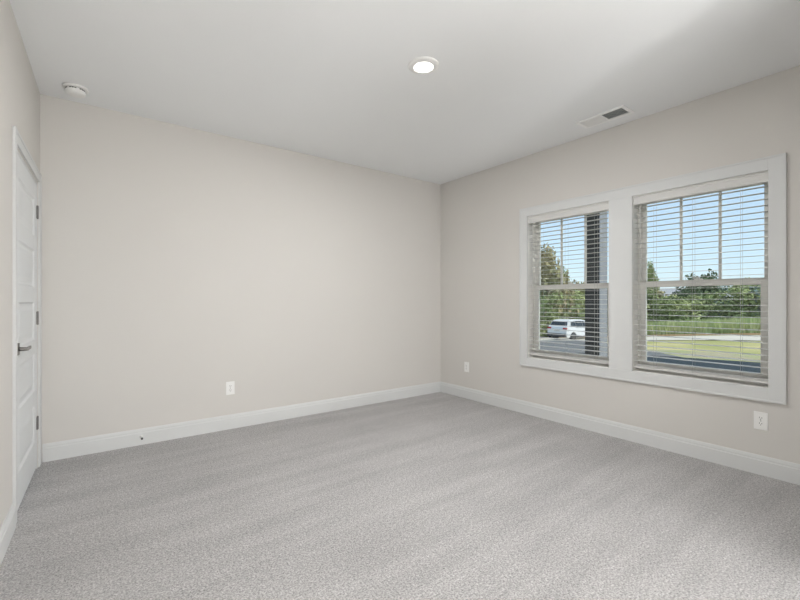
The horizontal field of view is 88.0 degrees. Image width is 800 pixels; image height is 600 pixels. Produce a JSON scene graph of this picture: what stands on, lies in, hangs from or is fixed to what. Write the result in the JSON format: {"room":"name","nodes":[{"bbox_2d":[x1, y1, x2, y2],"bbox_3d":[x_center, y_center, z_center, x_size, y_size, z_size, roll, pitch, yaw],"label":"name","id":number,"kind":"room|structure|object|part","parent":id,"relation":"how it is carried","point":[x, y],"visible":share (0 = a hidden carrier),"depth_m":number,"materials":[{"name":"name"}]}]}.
{"room":"empty bedroom","nodes":[
{"label":"empty bedroom","id":0,"kind":"room"},
{"bbox_2d":[0,0,39,527],"bbox_3d":[-0.751,-0.168,0.245,0.121,2.740,7.087,0,0,-35],"label":"wall","id":1,"kind":"structure","parent":0,"point":[19,91],"depth_m":2.10,"materials":[{"name":"paint"}]},
{"bbox_2d":[0,503,15,565],"bbox_3d":[-0.377,1.135,-0.169,0.016,0.133,5.779,0,0,-35],"label":"baseboard","id":2,"kind":"structure","parent":1,"relation":"attached to","point":[8,527],"depth_m":2.02,"materials":[{"name":"paint"}]},
{"bbox_2d":[13,126,41,523],"bbox_3d":[-2.394,0.138,2.585,0.136,2.128,1.046,0,0,-35],"label":"door frame","id":3,"kind":"structure","parent":1,"relation":"attached to","point":[18,142],"depth_m":2.24,"materials":[{"name":"paint"}]},
{"bbox_2d":[17,154,38,510],"bbox_3d":[-2.353,0.178,2.626,0.085,2.012,0.871,0,0,-35],"label":"door","id":4,"kind":"structure","parent":1,"relation":"in","point":[27,207],"depth_m":2.58,"materials":[{"name":"paint"}]},
{"bbox_3d":[-2.138,0.272,2.316,0.009,0.066,0.066,0,0,-35],"label":"handle","id":5,"kind":"part","parent":4,"relation":"part of","materials":[{"name":"silver metal"}]},
{"bbox_3d":[-2.146,0.272,2.370,0.042,0.026,0.123,0,0,-35],"label":"lever","id":6,"kind":"part","parent":4,"relation":"part of","materials":[{"name":"silver metal"}]},
{"bbox_2d":[40,94,439,443],"bbox_3d":[-1.286,-0.168,4.192,4.461,2.740,0.120,0,0,-37],"label":"wall","id":7,"kind":"structure","parent":0,"point":[180,263],"depth_m":3.80,"materials":[{"name":"paint"}]},
{"bbox_2d":[226,381,234,394],"bbox_3d":[-1.591,0.820,3.883,0.076,0.122,0.009,0,0,-37],"label":"wall outlet","id":8,"kind":"object","parent":7,"relation":"attached to","point":[230,386],"visible":1,"depth_m":3.88,"materials":[{"name":"white plastic"}]},
{"bbox_2d":[42,381,440,462],"bbox_3d":[-1.060,1.135,4.277,3.997,0.133,0.014,0,0,-37],"label":"baseboard","id":9,"kind":"structure","parent":7,"relation":"attached to","point":[59,450],"depth_m":3.79,"materials":[{"name":"paint"}]},
{"bbox_2d":[0,392,799,599],"bbox_3d":[0.876,1.262,1.459,4.652,0.120,7.087,0,0,-37],"label":"floor","id":10,"kind":"structure","parent":0,"point":[439,495],"depth_m":2.28,"materials":[{"name":"carpet"}]},
{"bbox_2d":[9,0,799,184],"bbox_3d":[0.876,-1.598,1.459,4.652,0.120,7.087,0,0,-37],"label":"ceiling","id":11,"kind":"structure","parent":0,"point":[328,79],"depth_m":2.69,"materials":[{"name":"paint"}]},
{"bbox_2d":[62,82,88,97],"bbox_3d":[-2.344,-1.511,2.992,0.152,0.055,0.152,0,0,-37],"label":"smoke detector","id":12,"kind":"object","parent":11,"relation":"attached to","point":[72,89],"visible":1,"depth_m":2.96,"materials":[{"name":"white plastic"}]},
{"bbox_2d":[408,56,438,73],"bbox_3d":[0.154,-1.531,2.707,0.202,0.014,0.202,0,0,-37],"label":"recessed light","id":13,"kind":"object","parent":11,"relation":"in","point":[424,64],"visible":1,"depth_m":2.68,"materials":[{"name":"white plastic"}]},
{"bbox_2d":[575,105,634,128],"bbox_3d":[1.708,-1.533,3.466,0.192,0.010,0.406,0,0,-37],"label":"ceiling vent","id":14,"kind":"object","parent":11,"relation":"in","point":[617,112],"visible":1,"depth_m":3.45,"materials":[{"name":"metal"}]},
{"bbox_2d":[440,65,799,463],"bbox_3d":[1.884,-0.168,3.837,0.190,2.740,4.487,0,0,-37],"label":"wall","id":15,"kind":"structure","parent":0,"point":[759,118],"depth_m":3.70,"materials":[{"name":"paint"}]},
{"bbox_2d":[464,362,468,371],"bbox_3d":[0.819,0.816,5.094,0.009,0.122,0.076,0,0,-37],"label":"wall outlet","id":16,"kind":"object","parent":15,"relation":"attached to","point":[466,364],"visible":1,"depth_m":5.09,"materials":[{"name":"white plastic"}]},
{"bbox_2d":[528,201,608,367],"bbox_3d":[1.679,-0.145,4.091,0.164,1.494,0.870,0,0,-37],"label":"window","id":17,"kind":"structure","parent":15,"relation":"in","point":[534,279],"depth_m":4.39,"materials":[{"name":"plastic"}]},
{"bbox_3d":[1.698,0.207,4.105,0.030,0.742,0.820,0,0,-37],"label":"sash","id":18,"kind":"part","parent":17,"relation":"part of","materials":[{"name":"plastic"}]},
{"bbox_3d":[1.729,-0.492,4.128,0.028,0.752,0.820,0,0,-37],"label":"sash","id":19,"kind":"part","parent":17,"relation":"part of","materials":[{"name":"glass"}]},
{"bbox_2d":[440,382,799,484],"bbox_3d":[1.724,1.135,3.880,0.014,0.133,3.958,0,0,-37],"label":"baseboard","id":20,"kind":"structure","parent":15,"relation":"attached to","point":[786,471],"depth_m":3.42,"materials":[{"name":"paint"}]},
{"bbox_2d":[519,153,786,404],"bbox_3d":[1.994,-0.145,3.651,0.187,1.674,2.129,0,0,-37],"label":"window","id":21,"kind":"structure","parent":15,"relation":"in","point":[639,286],"depth_m":3.37,"materials":[{"name":"plastic"}]},
{"bbox_2d":[528,202,608,363],"bbox_3d":[1.641,-0.159,4.063,0.072,1.462,0.856,0,0,-37],"label":"window blind","id":22,"kind":"object","parent":21,"relation":"attached to","point":[604,206],"visible":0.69,"depth_m":3.99,"materials":[{"name":"white plastic"}]},
{"bbox_3d":[1.646,0.564,4.066,0.050,0.016,0.854,0,0,-37],"label":"rail","id":23,"kind":"part","parent":22,"relation":"part of","materials":[{"name":"white plastic"}]},
{"bbox_3d":[1.817,-0.150,3.838,0.055,1.412,0.002,0,0,-37],"label":"ladder cord","id":24,"kind":"part","parent":22,"relation":"part of","materials":[{"name":"white fabric"}]},
{"bbox_2d":[633,171,767,383],"bbox_3d":[2.283,-0.159,3.205,0.072,1.462,0.879,0,0,-37],"label":"window blind","id":25,"kind":"object","parent":21,"relation":"attached to","point":[758,178],"visible":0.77,"depth_m":3.14,"materials":[{"name":"white plastic"}]},
{"bbox_3d":[2.117,-0.150,3.437,0.055,1.412,0.002,0,0,-37],"label":"ladder cord","id":26,"kind":"part","parent":25,"relation":"part of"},
{"bbox_3d":[2.282,-0.150,3.216,0.055,1.412,0.002,0,0,-37],"label":"ladder cord","id":27,"kind":"part","parent":25,"relation":"part of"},
{"bbox_3d":[2.288,0.564,3.208,0.050,0.016,0.877,0,0,-37],"label":"rail","id":28,"kind":"part","parent":25,"relation":"part of","materials":[{"name":"white plastic"}]},
{"bbox_3d":[2.459,-0.150,2.980,0.055,1.412,0.002,0,0,-37],"label":"ladder cord","id":29,"kind":"part","parent":25,"relation":"part of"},
{"bbox_3d":[2.340,0.207,3.247,0.030,0.742,0.843,0,0,-37],"label":"sash","id":30,"kind":"part","parent":21,"relation":"part of","materials":[{"name":"plastic"}]},
{"bbox_3d":[2.370,-0.492,3.270,0.028,0.752,0.843,0,0,-37],"label":"sash","id":31,"kind":"part","parent":21,"relation":"part of","materials":[{"name":"glass"}]},
{"bbox_2d":[754,411,767,430],"bbox_3d":[2.491,0.830,2.859,0.009,0.122,0.076,0,0,-37],"label":"wall outlet","id":32,"kind":"object","parent":15,"relation":"attached to","point":[760,418],"visible":1,"depth_m":2.85,"materials":[{"name":"white plastic"}]},
{"label":"outside","id":33,"kind":"structure","parent":0,"visible":0},
{"bbox_2d":[578,335,760,353],"bbox_3d":[43.666,4.450,70.132,146.050,6.360,200.000,0,0,-37],"label":"ground","id":34,"kind":"structure","parent":33,"point":[709,342],"depth_m":19.94,"materials":[{"name":"green plant"}]},
{"bbox_2d":[541,243,578,323],"bbox_3d":[15.834,-0.938,44.341,7.321,10.387,7.999,0,0,-41],"label":"tree","id":35,"kind":"object","parent":34,"relation":"on","point":[546,269],"visible":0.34,"depth_m":42.90,"materials":[{"name":"green plant"}]},
{"bbox_2d":[550,266,576,313],"bbox_3d":[17.388,0.129,45.411,6.528,7.925,6.459,0,0,6],"label":"tree","id":36,"kind":"object","parent":34,"relation":"on","point":[565,274],"visible":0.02,"depth_m":44.94,"materials":[{"name":"green plant"}]},
{"bbox_2d":[572,280,584,294],"bbox_3d":[22.086,0.741,50.400,4.962,6.984,5.419,0,0,34],"label":"shrub","id":37,"kind":"object","parent":34,"relation":"on","point":[575,280],"visible":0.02,"depth_m":49.62,"materials":[{"name":"green plant"}]},
{"bbox_2d":[583,288,607,334],"bbox_3d":[20.092,0.900,41.215,4.585,5.456,4.198,0,0,37],"label":"shrub","id":38,"kind":"object","parent":34,"relation":"on","point":[607,288],"visible":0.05,"depth_m":40.26,"materials":[{"name":"green plant"}]},
{"bbox_2d":[647,303,652,320],"bbox_3d":[26.742,1.271,47.989,5.187,5.360,5.179,0,0,29],"label":"shrub","id":39,"kind":"object","parent":34,"relation":"on","point":[648,318],"visible":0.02,"depth_m":45.91,"materials":[{"name":"green plant"}]},
{"bbox_2d":[541,316,760,335],"bbox_3d":[22.204,3.217,45.863,10.253,4.728,41.636,0,0,-37],"label":"grass","id":40,"kind":"structure","parent":34,"relation":"on","point":[733,322],"depth_m":34.56,"materials":[{"name":"green plant"}]},
{"bbox_2d":[647,261,659,291],"bbox_3d":[33.667,-0.655,55.413,4.233,9.854,4.405,0,0,-19],"label":"tree","id":41,"kind":"object","parent":34,"relation":"on","point":[650,264],"visible":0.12,"depth_m":55.02,"materials":[{"name":"green plant"}]},
{"bbox_2d":[647,288,662,321],"bbox_3d":[28.498,1.054,48.831,5.560,5.694,5.634,0,0,29],"label":"shrub","id":42,"kind":"object","parent":34,"relation":"on","point":[652,292],"visible":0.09,"depth_m":47.92,"materials":[{"name":"green plant"}]},
{"bbox_2d":[648,289,671,311],"bbox_3d":[30.094,1.265,49.953,6.008,5.360,6.017,0,0,33],"label":"shrub","id":43,"kind":"object","parent":34,"relation":"on","point":[658,291],"visible":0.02,"depth_m":48.39,"materials":[{"name":"green plant"}]},
{"bbox_2d":[647,295,676,316],"bbox_3d":[30.046,1.488,48.109,4.198,4.411,4.585,0,0,30],"label":"shrub","id":44,"kind":"object","parent":34,"relation":"on","point":[666,295],"visible":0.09,"depth_m":47.53,"materials":[{"name":"green plant"}]},
{"bbox_2d":[649,296,686,322],"bbox_3d":[29.083,1.503,44.748,3.913,4.041,3.965,0,0,2],"label":"shrub","id":45,"kind":"object","parent":34,"relation":"on","point":[667,309],"visible":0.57,"depth_m":44.32,"materials":[{"name":"green plant"}]},
{"bbox_2d":[659,289,679,296],"bbox_3d":[43.764,1.248,68.372,4.300,6.492,5.800,0,0,42],"label":"house","id":46,"kind":"structure","parent":34,"relation":"on","point":[667,291],"depth_m":67.06,"materials":[{"name":"white"}]},
{"bbox_2d":[660,296,688,319],"bbox_3d":[30.730,1.536,45.846,4.558,4.109,4.564,0,0,-3],"label":"shrub","id":47,"kind":"object","parent":34,"relation":"on","point":[670,296],"visible":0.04,"depth_m":45.80,"materials":[{"name":"green plant"}]},
{"bbox_2d":[672,298,704,322],"bbox_3d":[30.420,1.571,44.185,4.377,3.660,4.008,0,0,18],"label":"shrub","id":48,"kind":"object","parent":34,"relation":"on","point":[685,305],"visible":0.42,"depth_m":43.43,"materials":[{"name":"green plant"}]},
{"bbox_2d":[670,286,707,298],"bbox_3d":[38.528,0.783,54.969,6.691,6.928,6.092,0,0,14],"label":"tree","id":49,"kind":"object","parent":34,"relation":"on","point":[687,291],"visible":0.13,"depth_m":54.33,"materials":[{"name":"green plant"}]},
{"bbox_2d":[678,294,703,314],"bbox_3d":[31.979,1.344,45.597,4.711,4.224,4.799,0,0,23],"label":"shrub","id":50,"kind":"object","parent":34,"relation":"on","point":[681,297],"visible":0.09,"depth_m":45.33,"materials":[{"name":"green plant"}]},
{"bbox_2d":[680,296,716,320],"bbox_3d":[31.857,1.418,43.990,4.972,3.930,4.979,0,0,-39],"label":"shrub","id":51,"kind":"object","parent":34,"relation":"on","point":[704,304],"visible":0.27,"depth_m":43.04,"materials":[{"name":"green plant"}]},
{"bbox_2d":[683,269,726,297],"bbox_3d":[40.766,0.005,56.018,5.386,8.641,5.371,0,0,35],"label":"tree","id":52,"kind":"object","parent":34,"relation":"on","point":[709,289],"visible":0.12,"depth_m":54.61,"materials":[{"name":"green plant"}]},
{"bbox_2d":[689,290,728,318],"bbox_3d":[32.858,1.080,44.255,4.389,4.411,4.794,0,0,15],"label":"shrub","id":53,"kind":"object","parent":34,"relation":"on","point":[706,297],"visible":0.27,"depth_m":43.35,"materials":[{"name":"green plant"}]},
{"bbox_2d":[701,299,736,318],"bbox_3d":[33.484,1.530,43.709,5.008,3.398,4.916,0,0,-37],"label":"shrub","id":54,"kind":"object","parent":34,"relation":"on","point":[716,302],"visible":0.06,"depth_m":42.82,"materials":[{"name":"green plant"}]},
{"bbox_2d":[705,300,749,319],"bbox_3d":[33.261,1.552,42.203,4.765,3.216,4.772,0,0,-10],"label":"shrub","id":55,"kind":"object","parent":34,"relation":"on","point":[714,305],"visible":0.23,"depth_m":41.70,"materials":[{"name":"green plant"}]},
{"bbox_2d":[711,285,760,320],"bbox_3d":[34.344,0.651,41.175,5.121,4.775,5.217,0,0,-40],"label":"shrub","id":56,"kind":"object","parent":34,"relation":"on","point":[735,291],"visible":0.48,"depth_m":40.62,"materials":[{"name":"green plant"}]},
{"bbox_2d":[731,285,760,318],"bbox_3d":[35.100,0.552,39.838,5.419,4.692,4.962,0,0,-24],"label":"shrub","id":57,"kind":"object","parent":34,"relation":"on","point":[746,294],"visible":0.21,"depth_m":39.74,"materials":[{"name":"green plant"}]},
{"bbox_2d":[747,285,760,315],"bbox_3d":[36.294,0.506,40.234,5.531,4.775,5.634,0,0,-11],"label":"shrub","id":58,"kind":"object","parent":34,"relation":"on","point":[751,287],"visible":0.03,"depth_m":39.78,"materials":[{"name":"green plant"}]},
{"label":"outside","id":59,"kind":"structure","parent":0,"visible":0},
{"bbox_2d":[581,353,760,372],"bbox_3d":[7.777,4.341,12.062,6.315,5.235,130.000,0,0,-37],"label":"gravel drive","id":60,"kind":"structure","parent":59,"point":[702,364],"depth_m":12.49,"materials":[{"name":"grey gravel"}]},
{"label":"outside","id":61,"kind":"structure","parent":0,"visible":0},
{"bbox_2d":[540,335,760,340],"bbox_3d":[16.746,4.565,31.260,7.716,5.252,150.000,0,0,-37],"label":"road","id":62,"kind":"structure","parent":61,"point":[722,337],"depth_m":27.09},
{"bbox_2d":[547,319,584,338],"bbox_3d":[14.635,2.372,34.695,4.556,1.690,2.200,0,0,-30],"label":"car","id":63,"kind":"object","parent":62,"relation":"on","point":[573,322],"visible":0.62,"depth_m":33.55,"materials":[{"name":"paint"}]},
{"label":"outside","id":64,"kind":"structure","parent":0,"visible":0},
{"bbox_2d":[647,349,760,362],"bbox_3d":[11.061,4.398,14.519,5.390,5.218,130.000,0,0,-37],"label":"verge","id":65,"kind":"structure","parent":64,"point":[716,354],"depth_m":14.81,"materials":[{"name":"green plant"}]},
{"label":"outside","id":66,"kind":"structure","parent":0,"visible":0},
{"bbox_2d":[540,340,678,356],"bbox_3d":[9.041,2.732,25.231,6.068,1.593,21.440,0,0,13],"label":"driveway","id":67,"kind":"structure","parent":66,"point":[547,343],"depth_m":21.63,"materials":[{"name":"grey asphalt"}]},
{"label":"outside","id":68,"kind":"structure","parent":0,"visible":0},
{"bbox_3d":[4.284,1.692,2.955,2.598,0.260,7.600,0,0,-37],"label":"floor","id":69,"kind":"structure","parent":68,"visible":0},
{"bbox_2d":[585,212,606,355],"bbox_3d":[2.954,-0.048,6.251,0.250,3.220,0.246,0,0,-37],"label":"porch post","id":70,"kind":"object","parent":69,"relation":"on","point":[589,293],"visible":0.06,"depth_m":6.17,"materials":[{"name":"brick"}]},
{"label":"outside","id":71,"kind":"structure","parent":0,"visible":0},
{"bbox_2d":[551,333,760,337],"bbox_3d":[21.846,4.652,35.076,5.174,5.222,150.000,0,0,-37],"label":"verge","id":72,"kind":"structure","parent":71,"point":[719,333],"depth_m":32.49,"materials":[{"name":"green plant"}]},
{"bbox_2d":[540,293,569,337],"bbox_3d":[14.983,1.532,41.546,3.913,4.699,3.965,0,0,-34],"label":"shrub","id":73,"kind":"object","parent":72,"relation":"on","point":[549,305],"visible":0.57,"depth_m":40.87,"materials":[{"name":"green plant"}]},
{"bbox_2d":[546,291,583,336],"bbox_3d":[16.788,1.419,42.859,4.149,5.090,4.143,0,0,2],"label":"shrub","id":74,"kind":"object","parent":72,"relation":"on","point":[561,294],"visible":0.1,"depth_m":41.80,"materials":[{"name":"green plant"}]},
{"bbox_2d":[562,291,584,319],"bbox_3d":[18.489,1.339,42.226,4.324,4.912,4.382,0,0,4],"label":"shrub","id":75,"kind":"object","parent":72,"relation":"on","point":[582,305],"visible":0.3,"depth_m":41.38,"materials":[{"name":"green plant"}]}
]}

